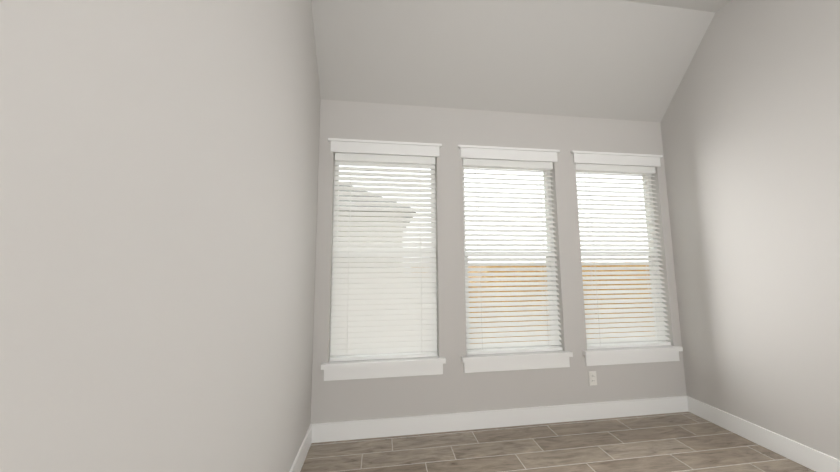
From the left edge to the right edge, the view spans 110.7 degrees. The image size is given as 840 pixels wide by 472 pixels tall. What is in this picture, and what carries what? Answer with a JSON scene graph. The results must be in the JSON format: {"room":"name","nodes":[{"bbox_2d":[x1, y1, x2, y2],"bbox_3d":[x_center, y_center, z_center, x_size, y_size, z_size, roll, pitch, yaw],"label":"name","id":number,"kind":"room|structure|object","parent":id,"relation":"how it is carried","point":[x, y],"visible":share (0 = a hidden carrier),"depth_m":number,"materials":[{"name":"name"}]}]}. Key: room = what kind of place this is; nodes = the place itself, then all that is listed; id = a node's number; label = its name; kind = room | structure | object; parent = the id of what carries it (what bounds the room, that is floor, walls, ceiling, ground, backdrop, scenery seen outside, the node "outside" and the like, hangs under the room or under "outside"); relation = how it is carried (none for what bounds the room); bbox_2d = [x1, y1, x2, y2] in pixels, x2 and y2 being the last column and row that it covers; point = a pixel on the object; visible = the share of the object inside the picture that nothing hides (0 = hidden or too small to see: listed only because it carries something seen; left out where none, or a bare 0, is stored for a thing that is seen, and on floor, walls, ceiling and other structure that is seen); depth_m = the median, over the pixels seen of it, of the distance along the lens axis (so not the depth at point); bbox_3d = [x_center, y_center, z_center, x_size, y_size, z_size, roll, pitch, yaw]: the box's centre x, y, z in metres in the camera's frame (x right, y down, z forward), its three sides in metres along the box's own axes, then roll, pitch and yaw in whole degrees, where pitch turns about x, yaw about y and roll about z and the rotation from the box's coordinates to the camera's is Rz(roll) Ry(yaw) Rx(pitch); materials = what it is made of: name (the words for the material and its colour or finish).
{"room":"empty room","nodes":[
{"label":"empty room","id":0,"kind":"room"},
{"bbox_2d":[0,0,320,471],"bbox_3d":[-0.268,-0.666,-2.396,0.150,3.450,9.620,0,-6,-8],"label":"wall","id":1,"kind":"structure","parent":0,"point":[159,164],"depth_m":0.67,"materials":[{"name":"grey paint"}]},
{"bbox_2d":[289,425,311,471],"bbox_3d":[-0.186,0.993,-2.489,0.014,0.130,9.456,0,-6,-8],"label":"baseboard","id":2,"kind":"structure","parent":1,"relation":"attached to","point":[299,460],"depth_m":1.93,"materials":[{"name":"white wood"}]},
{"bbox_2d":[311,99,686,423],"bbox_3d":[4.432,-0.119,3.139,10.950,3.450,0.150,0,-6,-8],"label":"wall","id":3,"kind":"structure","parent":0,"point":[453,388],"depth_m":2.52,"materials":[{"name":"grey paint"}]},
{"bbox_2d":[321,138,445,380],"bbox_3d":[-0.290,0.159,2.443,0.970,1.930,0.175,0,-6,-8],"label":"window","id":4,"kind":"structure","parent":3,"relation":"in","point":[370,231],"depth_m":2.34,"materials":[{"name":"white plastic"}]},
{"bbox_2d":[330,153,436,360],"bbox_3d":[-0.289,0.146,2.437,0.856,1.690,0.060,0,-6,-8],"label":"window blind","id":5,"kind":"object","parent":4,"relation":"attached to","point":[378,309],"visible":0.96,"depth_m":2.42,"materials":[{"name":"white plastic"}]},
{"bbox_2d":[310,395,687,442],"bbox_3d":[4.453,1.524,2.887,10.650,0.130,0.014,0,-6,-8],"label":"baseboard","id":6,"kind":"structure","parent":3,"relation":"attached to","point":[372,428],"depth_m":2.36,"materials":[{"name":"white wood"}]},
{"bbox_2d":[458,145,572,372],"bbox_3d":[0.810,0.168,2.591,0.970,1.930,0.175,0,-6,-8],"label":"window","id":7,"kind":"structure","parent":3,"relation":"in","point":[548,196],"depth_m":2.57,"materials":[{"name":"white plastic"}]},
{"bbox_2d":[462,158,562,354],"bbox_3d":[0.811,0.155,2.585,0.856,1.690,0.060,0,-6,-8],"label":"window blind","id":8,"kind":"object","parent":7,"relation":"attached to","point":[530,333],"visible":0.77,"depth_m":2.56,"materials":[{"name":"white plastic"}]},
{"bbox_2d":[589,371,596,385],"bbox_3d":[1.502,1.237,2.520,0.070,0.115,0.010,0,-6,-8],"label":"electrical outlet","id":9,"kind":"object","parent":3,"relation":"attached to","point":[592,378],"visible":1,"depth_m":2.52,"materials":[{"name":"white plastic"}]},
{"bbox_2d":[571,150,682,365],"bbox_3d":[1.885,0.176,2.736,0.960,1.930,0.175,0,-6,-8],"label":"window","id":10,"kind":"structure","parent":3,"relation":"in","point":[647,190],"depth_m":2.72,"materials":[{"name":"white plastic"}]},
{"bbox_2d":[575,163,670,348],"bbox_3d":[1.886,0.164,2.730,0.846,1.690,0.060,0,-6,-8],"label":"window blind","id":11,"kind":"object","parent":10,"relation":"attached to","point":[605,334],"visible":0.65,"depth_m":2.71,"materials":[{"name":"white plastic"}]},
{"bbox_2d":[311,0,731,121],"bbox_3d":[5.069,-1.884,-1.495,10.950,0.804,9.720,0,-6,-8],"label":"ceiling","id":12,"kind":"structure","parent":0,"point":[631,60],"depth_m":2.42,"materials":[{"name":"grey paint"}]},
{"bbox_2d":[300,412,815,471],"bbox_3d":[5.084,1.130,-1.783,10.950,0.060,9.770,0,-6,-8],"label":"floor","id":13,"kind":"structure","parent":0,"point":[680,442],"depth_m":2.06,"materials":[{"name":"brown wood"}]},
{"bbox_2d":[660,0,839,459],"bbox_3d":[2.727,-0.345,0.863,0.120,3.450,3.930,0,-6,-8],"label":"wall","id":14,"kind":"structure","parent":0,"point":[750,126],"depth_m":2.11,"materials":[{"name":"grey paint"}]},
{"bbox_2d":[687,396,839,471],"bbox_3d":[2.739,1.304,0.677,0.148,0.130,3.930,0,-6,-8],"label":"baseboard","id":15,"kind":"structure","parent":14,"relation":"attached to","point":[806,456],"depth_m":2.07,"materials":[{"name":"white wood"}]},
{"label":"outside","id":16,"kind":"structure","parent":0,"visible":0},
{"bbox_3d":[13.350,2.849,12.613,90.000,0.100,90.000,0,-6,-8],"label":"ground","id":17,"kind":"structure","parent":16,"visible":0},
{"bbox_2d":[338,185,415,278],"bbox_3d":[-9.413,0.141,12.099,17.500,5.449,10.300,0,-6,-8],"label":"neighbouring house","id":18,"kind":"structure","parent":17,"relation":"on","point":[366,221],"depth_m":8.40,"materials":[{"name":"grey"}]},
{"bbox_2d":[468,262,653,343],"bbox_3d":[7.827,1.343,6.147,15.404,1.621,0.016,0,-6,-8],"label":"fence","id":19,"kind":"object","parent":17,"relation":"on","point":[547,295],"depth_m":5.42,"materials":[{"name":"brown wood"}]}
]}

